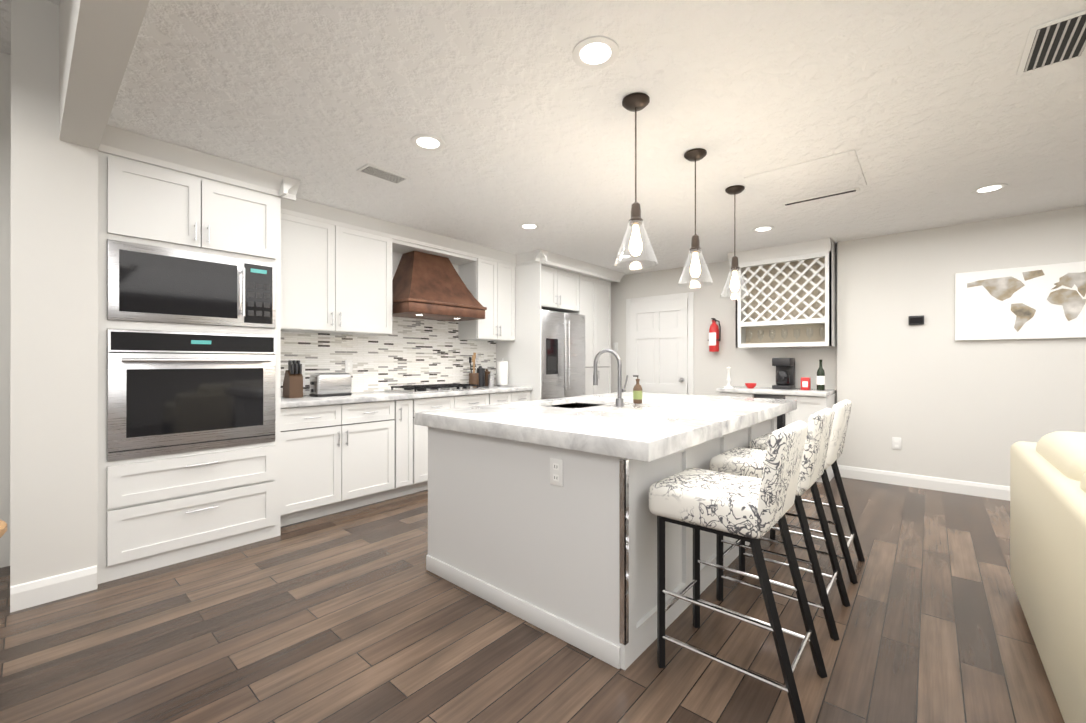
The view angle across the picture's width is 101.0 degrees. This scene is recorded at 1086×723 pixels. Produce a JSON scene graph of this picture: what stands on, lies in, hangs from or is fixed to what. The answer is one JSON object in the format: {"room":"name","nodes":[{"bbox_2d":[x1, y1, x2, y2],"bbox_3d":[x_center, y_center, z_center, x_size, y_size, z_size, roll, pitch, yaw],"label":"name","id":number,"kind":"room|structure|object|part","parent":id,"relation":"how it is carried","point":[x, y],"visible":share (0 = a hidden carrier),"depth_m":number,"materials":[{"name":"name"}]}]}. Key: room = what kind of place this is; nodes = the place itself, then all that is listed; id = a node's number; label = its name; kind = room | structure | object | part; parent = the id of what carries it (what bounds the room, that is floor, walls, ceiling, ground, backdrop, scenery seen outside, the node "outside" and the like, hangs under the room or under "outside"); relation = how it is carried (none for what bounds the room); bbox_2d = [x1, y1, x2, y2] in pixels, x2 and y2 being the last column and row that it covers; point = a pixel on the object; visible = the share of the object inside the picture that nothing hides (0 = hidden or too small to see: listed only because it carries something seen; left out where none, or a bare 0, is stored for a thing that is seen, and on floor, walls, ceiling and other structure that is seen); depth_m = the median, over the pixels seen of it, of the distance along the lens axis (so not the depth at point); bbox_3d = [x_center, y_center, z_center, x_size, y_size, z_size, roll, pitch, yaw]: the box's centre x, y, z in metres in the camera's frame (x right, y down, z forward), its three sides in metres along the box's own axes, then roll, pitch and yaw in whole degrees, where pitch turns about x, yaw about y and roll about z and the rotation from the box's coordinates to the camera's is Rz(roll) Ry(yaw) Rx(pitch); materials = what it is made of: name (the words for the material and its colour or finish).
{"room":"kitchen","nodes":[
{"label":"kitchen","id":0,"kind":"room"},
{"bbox_2d":[0,0,59,54],"bbox_3d":[-0.754,-1.855,-1.161,9.150,0.100,2.970,0,0,41],"label":"ceiling","id":1,"kind":"structure","parent":0,"point":[5,26],"depth_m":2.39,"materials":[{"name":"white paint"}]},
{"bbox_2d":[10,0,97,587],"bbox_3d":[-2.740,-0.301,2.504,0.750,3.000,0.298,0,0,41],"label":"wall","id":2,"kind":"structure","parent":0,"point":[54,385],"depth_m":2.24,"materials":[{"name":"white paint"}]},
{"bbox_2d":[10,565,96,612],"bbox_3d":[-2.451,1.138,2.251,0.016,0.120,0.295,0,0,41],"label":"baseboard","id":3,"kind":"structure","parent":2,"relation":"attached to","point":[43,590],"depth_m":2.24,"materials":[{"name":"white wood"}]},
{"bbox_2d":[59,0,148,149],"bbox_3d":[0.584,-1.464,-0.263,7.900,0.680,0.140,0,0,41],"label":"header beam","id":4,"kind":"structure","parent":0,"point":[97,39],"depth_m":1.73,"materials":[{"name":"white paint"}]},
{"bbox_2d":[0,52,372,567],"bbox_3d":[-2.147,-0.300,3.993,0.300,3.000,8.950,0,0,41],"label":"wall","id":5,"kind":"structure","parent":0,"point":[5,210],"depth_m":2.61,"materials":[{"name":"white paint"}]},
{"bbox_2d":[286,197,393,336],"bbox_3d":[-1.851,-0.748,3.826,0.333,0.997,1.057,0,0,41],"label":"upper cabinet","id":6,"kind":"object","parent":5,"relation":"attached to","point":[340,266],"depth_m":3.73,"materials":[{"name":"white wood"}]},
{"bbox_2d":[345,360,352,371],"bbox_3d":[-1.796,0.043,4.139,0.010,0.115,0.070,0,0,41],"label":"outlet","id":7,"kind":"structure","parent":5,"relation":"attached to","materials":[{"name":"white plastic"}]},
{"bbox_2d":[281,252,495,395],"bbox_3d":[-1.458,-0.430,4.547,0.012,1.439,2.664,0,0,41],"label":"backsplash","id":8,"kind":"structure","parent":5,"relation":"attached to","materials":[{"name":"multicoloured"}]},
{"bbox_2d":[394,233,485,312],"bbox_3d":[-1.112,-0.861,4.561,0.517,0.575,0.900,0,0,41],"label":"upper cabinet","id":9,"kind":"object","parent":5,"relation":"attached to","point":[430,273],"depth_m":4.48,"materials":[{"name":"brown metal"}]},
{"bbox_2d":[392,251,486,321],"bbox_3d":[-1.100,-0.772,4.549,0.526,0.650,0.944,0,0,41],"label":"range hood","id":10,"kind":"object","parent":9,"relation":"attached to","point":[427,286],"depth_m":4.46,"materials":[{"name":"brown metal"}]},
{"bbox_2d":[458,245,517,340],"bbox_3d":[-0.646,-0.747,5.220,0.333,0.997,0.587,0,0,41],"label":"upper cabinet","id":11,"kind":"object","parent":5,"relation":"attached to","point":[495,322],"depth_m":5.09,"materials":[{"name":"white wood"}]},
{"bbox_2d":[518,253,581,312],"bbox_3d":[-0.049,-0.952,5.730,0.596,0.586,0.920,0,0,41],"label":"upper cabinet","id":12,"kind":"object","parent":5,"relation":"attached to","point":[543,282],"depth_m":5.38,"materials":[{"name":"white wood"}]},
{"bbox_2d":[0,477,1064,722],"bbox_3d":[1.201,1.257,1.098,9.150,0.120,8.950,0,0,41],"label":"floor","id":13,"kind":"structure","parent":0,"point":[358,615],"depth_m":1.90,"materials":[{"name":"brown wood"}]},
{"bbox_2d":[0,520,6,537],"bbox_3d":[-1.871,0.861,1.329,0.360,0.677,0.360,0,0,41],"label":"stool","id":14,"kind":"object","parent":13,"relation":"on","point":[3,527],"visible":1,"depth_m":1.44,"materials":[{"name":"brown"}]},
{"bbox_2d":[98,128,285,583],"bbox_3d":[-2.357,-0.024,2.968,0.716,2.447,0.897,0,0,41],"label":"tall cabinet","id":15,"kind":"object","parent":13,"relation":"on","point":[192,418],"depth_m":2.68,"materials":[{"name":"white wood"}]},
{"bbox_2d":[107,329,274,460],"bbox_3d":[-2.192,0.183,2.825,0.403,0.720,0.823,0,0,41],"label":"wall oven","id":16,"kind":"object","parent":15,"relation":"in","point":[171,392],"depth_m":2.68,"materials":[{"name":"silver metal"}]},
{"bbox_2d":[107,239,274,327],"bbox_3d":[-2.199,-0.446,2.831,0.385,0.438,0.823,0,0,41],"label":"microwave","id":17,"kind":"object","parent":15,"relation":"in","point":[149,283],"depth_m":2.68,"materials":[{"name":"silver metal"}]},
{"bbox_3d":[-0.881,-1.188,4.594,0.825,0.117,5.287,0,0,41],"label":"crown moulding","id":18,"kind":"part","parent":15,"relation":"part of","materials":[{"name":"white wood"}]},
{"bbox_2d":[286,401,401,524],"bbox_3d":[-1.787,0.766,3.718,0.596,0.868,0.980,0,0,41],"label":"base cabinet","id":19,"kind":"object","parent":13,"relation":"on","point":[339,458],"depth_m":3.51,"materials":[{"name":"white wood"}]},
{"bbox_2d":[286,385,533,408],"bbox_3d":[-1.224,0.311,4.346,0.627,0.040,2.664,0,0,41],"label":"countertop","id":20,"kind":"structure","parent":19,"relation":"on","point":[382,395],"depth_m":3.88,"materials":[{"name":"white stone"}]},
{"bbox_2d":[283,360,302,397],"bbox_3d":[-2.012,0.140,3.605,0.150,0.298,0.100,0,0,41],"label":"knife block","id":21,"kind":"object","parent":20,"relation":"on","point":[293,383],"visible":1,"depth_m":3.57,"materials":[{"name":"brown wood"}]},
{"bbox_2d":[309,373,351,396],"bbox_3d":[-1.796,0.193,3.772,0.180,0.192,0.305,0,0,41],"label":"toaster","id":22,"kind":"object","parent":20,"relation":"on","point":[328,384],"visible":1,"depth_m":3.69,"materials":[{"name":"silver metal"}]},
{"bbox_2d":[385,383,483,392],"bbox_3d":[-1.079,0.266,4.531,0.491,0.048,0.860,0,0,41],"label":"cooktop","id":23,"kind":"object","parent":20,"relation":"in","point":[428,388],"visible":1,"depth_m":4.39,"materials":[{"name":"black metal"}]},
{"bbox_2d":[469,353,478,386],"bbox_3d":[-0.781,0.095,5.053,0.110,0.390,0.110,0,0,41],"label":"utensil crock","id":24,"kind":"object","parent":20,"relation":"on","point":[474,377],"visible":0.88,"depth_m":5.02,"materials":[{"name":"brown wood"}]},
{"bbox_2d":[475,366,487,386],"bbox_3d":[-0.696,0.170,5.226,0.114,0.240,0.227,0,0,32],"label":"canister","id":25,"kind":"object","parent":20,"relation":"on","point":[481,371],"depth_m":5.13,"materials":[{"name":"grey plastic"}]},
{"bbox_2d":[485,371,493,386],"bbox_3d":[-0.596,0.205,5.144,0.072,0.170,0.073,0,0,41],"label":"canister","id":26,"kind":"object","parent":20,"relation":"on","point":[486,377],"depth_m":5.13,"materials":[{"name":"grey plastic"}]},
{"bbox_2d":[496,358,508,385],"bbox_3d":[-0.481,0.125,5.309,0.150,0.330,0.150,0,0,41],"label":"paper towel","id":27,"kind":"object","parent":20,"relation":"on","point":[502,373],"visible":1,"depth_m":5.25,"materials":[{"name":"white paper"}]},
{"bbox_2d":[402,397,421,495],"bbox_3d":[-1.439,0.767,4.121,0.596,0.868,0.312,0,0,41],"label":"base cabinet","id":28,"kind":"object","parent":13,"relation":"on","point":[411,433],"depth_m":3.98,"materials":[{"name":"white wood"}]},
{"bbox_2d":[422,393,497,490],"bbox_3d":[-1.076,0.767,4.540,0.596,0.868,1.024,0,0,41],"label":"base cabinet","id":29,"kind":"object","parent":13,"relation":"on","point":[428,403],"depth_m":4.22,"materials":[{"name":"white wood"}]},
{"bbox_2d":[498,389,529,403],"bbox_3d":[-0.596,0.768,5.095,0.596,0.868,0.708,0,0,41],"label":"base cabinet","id":30,"kind":"object","parent":13,"relation":"on","point":[502,397],"depth_m":4.95,"materials":[{"name":"white wood"}]},
{"bbox_2d":[498,309,585,400],"bbox_3d":[0.000,0.302,5.661,0.665,1.800,0.920,0,0,41],"label":"refrigerator","id":31,"kind":"object","parent":13,"relation":"on","point":[547,352],"depth_m":5.32,"materials":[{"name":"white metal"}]},
{"bbox_2d":[496,262,613,400],"bbox_3d":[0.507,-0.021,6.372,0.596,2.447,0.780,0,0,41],"label":"tall cabinet","id":32,"kind":"object","parent":13,"relation":"on","point":[596,285],"depth_m":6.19,"materials":[{"name":"white wood"}]},
{"bbox_2d":[422,417,776,669],"bbox_3d":[0.562,0.782,3.024,1.322,0.835,2.292,0,0,41],"label":"kitchen island","id":33,"kind":"object","parent":13,"relation":"on","point":[541,516],"depth_m":2.03,"materials":[{"name":"white paint"}]},
{"bbox_2d":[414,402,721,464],"bbox_3d":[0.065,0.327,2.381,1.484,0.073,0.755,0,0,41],"label":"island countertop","id":34,"kind":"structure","parent":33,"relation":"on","point":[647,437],"depth_m":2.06,"materials":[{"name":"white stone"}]},
{"bbox_2d":[514,397,757,436],"bbox_3d":[0.508,0.328,2.893,1.484,0.073,0.600,0,0,41],"label":"island countertop","id":35,"kind":"structure","parent":33,"relation":"on","point":[732,420],"depth_m":2.63,"materials":[{"name":"white stone"}]},
{"bbox_2d":[562,401,593,408],"bbox_3d":[0.230,0.421,3.134,0.448,0.200,0.609,0,0,41],"label":"sink","id":36,"kind":"object","parent":35,"relation":"in","point":[569,404],"depth_m":3.45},
{"bbox_2d":[593,349,629,404],"bbox_3d":[0.450,0.102,3.007,0.233,0.378,0.108,0,0,41],"label":"faucet","id":37,"kind":"object","parent":35,"relation":"on","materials":[{"name":"silver metal"}]},
{"bbox_2d":[633,375,641,403],"bbox_3d":[0.657,0.193,3.109,0.068,0.194,0.065,0,0,41],"label":"soap bottle","id":38,"kind":"object","parent":35,"relation":"on","point":[637,393],"visible":1,"depth_m":3.08,"materials":[{"name":"brown plastic"}]},
{"bbox_2d":[578,393,796,424],"bbox_3d":[1.038,0.328,3.506,1.484,0.073,1.021,0,0,41],"label":"island countertop","id":39,"kind":"structure","parent":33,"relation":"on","point":[767,408],"depth_m":3.26,"materials":[{"name":"white stone"}]},
{"bbox_2d":[649,421,826,722],"bbox_3d":[0.752,0.717,1.744,0.556,0.970,0.410,0,0,41],"label":"bar stool","id":40,"kind":"object","parent":13,"relation":"on","point":[752,510],"visible":1,"depth_m":1.65,"materials":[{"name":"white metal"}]},
{"bbox_3d":[0.702,0.545,1.787,0.425,0.125,0.410,0,0,41],"label":"seat","id":41,"kind":"part","parent":40,"relation":"part of","materials":[{"name":"fabric"}]},
{"bbox_3d":[0.765,0.898,1.733,0.524,0.608,0.384,0,0,41],"label":"frame","id":42,"kind":"part","parent":40,"relation":"part of","materials":[{"name":"black metal"}]},
{"bbox_2d":[719,392,835,482],"bbox_3d":[2.547,0.772,4.898,1.037,0.858,0.634,0,0,41],"label":"bar cabinet","id":43,"kind":"object","parent":13,"relation":"on","point":[807,406],"visible":0.25,"depth_m":4.52,"materials":[{"name":"painted wood"},{"name":"marble"}]},
{"bbox_2d":[716,386,835,396],"bbox_3d":[2.542,0.321,4.908,1.057,0.040,0.627,0,0,41],"label":"countertop","id":44,"kind":"structure","parent":43,"relation":"on","point":[770,390],"depth_m":4.68,"materials":[{"name":"stone"}]},
{"bbox_2d":[724,367,732,387],"bbox_3d":[2.115,0.180,5.100,0.100,0.240,0.100,0,0,41],"label":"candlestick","id":45,"kind":"object","parent":44,"relation":"on","point":[728,379],"visible":1,"depth_m":5.09,"materials":[{"name":"white"}]},
{"bbox_2d":[745,383,756,387],"bbox_3d":[2.339,0.273,5.038,0.120,0.055,0.120,0,0,41],"label":"bowl","id":46,"kind":"object","parent":44,"relation":"on","point":[750,385],"visible":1,"depth_m":5.00,"materials":[{"name":"red ceramic"}]},
{"bbox_2d":[772,358,794,389],"bbox_3d":[2.643,0.130,4.915,0.180,0.340,0.250,0,0,41],"label":"coffee maker","id":47,"kind":"object","parent":44,"relation":"on","point":[785,373],"visible":1,"depth_m":4.85,"materials":[{"name":"grey plastic"}]},
{"bbox_2d":[801,377,810,389],"bbox_3d":[2.785,0.235,4.744,0.080,0.130,0.082,0,0,41],"label":"box","id":48,"kind":"object","parent":44,"relation":"on","point":[805,383],"visible":0.98,"depth_m":4.72,"materials":[{"name":"red paint"}]},
{"bbox_2d":[817,360,824,389],"bbox_3d":[2.879,0.140,4.638,0.075,0.320,0.075,0,0,41],"label":"wine bottle","id":49,"kind":"object","parent":44,"relation":"on","point":[820,378],"visible":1,"depth_m":4.61,"materials":[{"name":"green glass"}]},
{"bbox_2d":[710,408,849,640],"bbox_3d":[1.177,0.718,2.236,0.556,0.970,0.410,0,0,41],"label":"bar stool","id":50,"kind":"object","parent":13,"relation":"on","point":[748,462],"visible":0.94,"depth_m":2.14,"materials":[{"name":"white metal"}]},
{"bbox_3d":[1.127,0.546,2.279,0.425,0.125,0.410,0,0,41],"label":"seat","id":51,"kind":"part","parent":50,"relation":"part of","materials":[{"name":"fabric"}]},
{"bbox_3d":[1.190,0.898,2.225,0.524,0.608,0.384,0,0,41],"label":"frame","id":52,"kind":"part","parent":50,"relation":"part of","materials":[{"name":"black metal"}]},
{"bbox_2d":[749,400,864,583],"bbox_3d":[1.602,0.718,2.728,0.556,0.970,0.410,0,0,41],"label":"bar stool","id":53,"kind":"object","parent":13,"relation":"on","point":[842,409],"visible":0.56,"depth_m":2.55,"materials":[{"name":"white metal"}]},
{"bbox_3d":[1.553,0.546,2.771,0.425,0.125,0.410,0,0,41],"label":"seat","id":54,"kind":"part","parent":53,"relation":"part of","materials":[{"name":"fabric"}]},
{"bbox_3d":[1.615,0.899,2.717,0.524,0.608,0.384,0,0,41],"label":"frame","id":55,"kind":"part","parent":53,"relation":"part of","materials":[{"name":"black metal"}]},
{"bbox_2d":[1010,431,1085,722],"bbox_3d":[2.128,0.752,1.216,1.000,0.890,2.140,0,0,41],"label":"sofa","id":56,"kind":"object","parent":13,"relation":"on","point":[1048,524],"visible":1,"depth_m":1.56,"materials":[{"name":"beige leather"}]},
{"bbox_2d":[107,0,1085,275],"bbox_3d":[2.182,-1.312,2.235,9.150,0.120,5.950,0,0,41],"label":"ceiling","id":57,"kind":"structure","parent":0,"point":[933,112],"depth_m":2.23,"materials":[{"name":"white paint"}]},
{"bbox_2d":[356,164,409,184],"bbox_3d":[-1.063,-1.244,2.985,0.150,0.011,0.300,0,0,41],"label":"ceiling vent","id":58,"kind":"object","parent":57,"relation":"in","point":[381,173],"visible":1,"depth_m":2.96,"materials":[{"name":"white metal"}]},
{"bbox_2d":[411,134,444,150],"bbox_3d":[-0.656,-1.246,2.553,0.190,0.008,0.190,0,0,41],"label":"recessed light","id":59,"kind":"object","parent":57,"relation":"in","point":[427,142],"visible":1,"depth_m":2.55,"materials":[{"name":"white"}]},
{"bbox_2d":[519,223,539,229],"bbox_3d":[-0.126,-1.245,4.130,0.190,0.008,0.190,0,0,41],"label":"recessed light","id":60,"kind":"object","parent":57,"relation":"in","point":[529,226],"visible":0.98,"depth_m":4.13,"materials":[{"name":"white"}]},
{"bbox_2d":[572,36,618,69],"bbox_3d":[0.213,-1.247,1.815,0.190,0.008,0.190,0,0,41],"label":"recessed light","id":61,"kind":"object","parent":57,"relation":"in","point":[595,52],"visible":1,"depth_m":1.81,"materials":[{"name":"white"}]},
{"bbox_2d":[616,254,632,257],"bbox_3d":[0.966,-1.244,5.302,0.190,0.008,0.190,0,0,41],"label":"recessed light","id":62,"kind":"object","parent":57,"relation":"in","point":[626,255],"visible":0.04,"depth_m":5.29,"materials":[{"name":"white"}]},
{"bbox_2d":[615,93,657,268],"bbox_3d":[0.444,-0.856,2.144,0.204,0.788,0.204,0,0,41],"label":"pendant light","id":63,"kind":"object","parent":57,"relation":"hanging from","point":[634,102],"visible":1,"depth_m":2.13,"materials":[{"name":"clear glass"}]},
{"bbox_2d":[678,148,712,286],"bbox_3d":[0.915,-0.855,2.688,0.204,0.788,0.204,0,0,41],"label":"pendant light","id":64,"kind":"object","parent":57,"relation":"hanging from","point":[695,155],"visible":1,"depth_m":2.67,"materials":[{"name":"clear glass"}]},
{"bbox_2d":[720,185,749,298],"bbox_3d":[1.386,-0.855,3.233,0.204,0.788,0.204,0,0,41],"label":"pendant light","id":65,"kind":"object","parent":57,"relation":"hanging from","point":[734,190],"visible":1,"depth_m":3.22,"materials":[{"name":"clear glass"}]},
{"bbox_2d":[752,226,774,231],"bbox_3d":[2.074,-1.245,4.212,0.190,0.008,0.190,0,0,41],"label":"recessed light","id":66,"kind":"object","parent":57,"relation":"in","point":[763,228],"visible":0.98,"depth_m":4.20,"materials":[{"name":"white"}]},
{"bbox_2d":[744,150,866,205],"bbox_3d":[1.851,-1.244,3.129,0.620,0.011,0.770,0,0,41],"label":"access cover","id":67,"kind":"object","parent":57,"relation":"attached to","point":[835,173],"visible":0.98,"depth_m":3.08,"materials":[{"name":"white"}]},
{"bbox_2d":[971,183,1007,193],"bbox_3d":[3.222,-1.246,3.232,0.190,0.008,0.190,0,0,41],"label":"recessed light","id":68,"kind":"object","parent":57,"relation":"in","point":[989,188],"visible":1,"depth_m":3.22,"materials":[{"name":"white"}]},
{"bbox_2d":[1016,9,1085,75],"bbox_3d":[2.019,-1.246,1.748,0.200,0.011,0.360,0,0,41],"label":"ceiling vent","id":69,"kind":"object","parent":57,"relation":"in","point":[1056,41],"visible":1,"depth_m":1.75,"materials":[{"name":"white metal"}]},
{"bbox_2d":[611,245,836,460],"bbox_3d":[2.030,-0.298,6.034,3.350,3.000,0.400,0,0,41],"label":"wall","id":70,"kind":"structure","parent":0,"point":[749,365],"depth_m":5.65,"materials":[{"name":"white paint"}]},
{"bbox_2d":[614,343,617,350],"bbox_3d":[1.070,-0.217,6.587,0.075,0.120,0.012,0,0,41],"label":"switch plate","id":71,"kind":"object","parent":70,"relation":"attached to","point":[615,346],"visible":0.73,"depth_m":6.58,"materials":[{"name":"white plastic"}]},
{"bbox_2d":[626,292,693,394],"bbox_3d":[1.553,0.150,6.109,1.000,2.105,0.104,0,0,41],"label":"door unit","id":72,"kind":"structure","parent":70,"relation":"in","point":[659,343],"depth_m":6.10,"materials":[{"name":"white wood"}]},
{"bbox_2d":[708,318,720,351],"bbox_3d":[2.143,-0.327,5.573,0.141,0.418,0.142,0,0,41],"label":"fire extinguisher","id":73,"kind":"object","parent":70,"relation":"attached to","point":[714,335],"visible":1,"depth_m":5.54,"materials":[{"name":"red paint"}]},
{"bbox_2d":[727,238,835,347],"bbox_3d":[2.636,-0.703,4.979,1.007,1.087,0.397,0,0,41],"label":"wine rack","id":74,"kind":"object","parent":70,"relation":"attached to","point":[789,301],"visible":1,"depth_m":4.95,"materials":[{"name":"painted wood"},{"name":"clear glass"}]},
{"bbox_2d":[837,206,1085,485],"bbox_3d":[5.259,-0.301,3.156,5.300,3.000,0.530,0,0,41],"label":"wall","id":75,"kind":"structure","parent":0,"point":[936,397],"depth_m":4.14,"materials":[{"name":"white paint"}]},
{"bbox_2d":[892,437,900,449],"bbox_3d":[3.447,0.798,4.362,0.070,0.115,0.008,0,0,41],"label":"outlet","id":76,"kind":"object","parent":75,"relation":"attached to","point":[896,442],"visible":1,"depth_m":4.36,"materials":[{"name":"white plastic"}]},
{"bbox_2d":[908,315,923,324],"bbox_3d":[3.554,-0.392,4.261,0.115,0.085,0.024,0,0,41],"label":"thermostat","id":77,"kind":"object","parent":75,"relation":"attached to","point":[915,320],"visible":0.96,"depth_m":4.25,"materials":[{"name":"grey plastic"}]},
{"bbox_2d":[838,465,1009,500],"bbox_3d":[5.081,1.139,2.949,5.300,0.120,0.016,0,0,41],"label":"baseboard","id":78,"kind":"structure","parent":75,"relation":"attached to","point":[1000,492],"depth_m":4.20,"materials":[{"name":"white wood"}]},
{"bbox_2d":[955,261,1085,340],"bbox_3d":[4.216,-0.495,3.678,1.220,0.610,0.038,0,0,41],"label":"framed picture","id":79,"kind":"object","parent":75,"relation":"attached to","point":[1041,302],"visible":1,"depth_m":3.79,"materials":[{"name":"white paper"}]}
]}

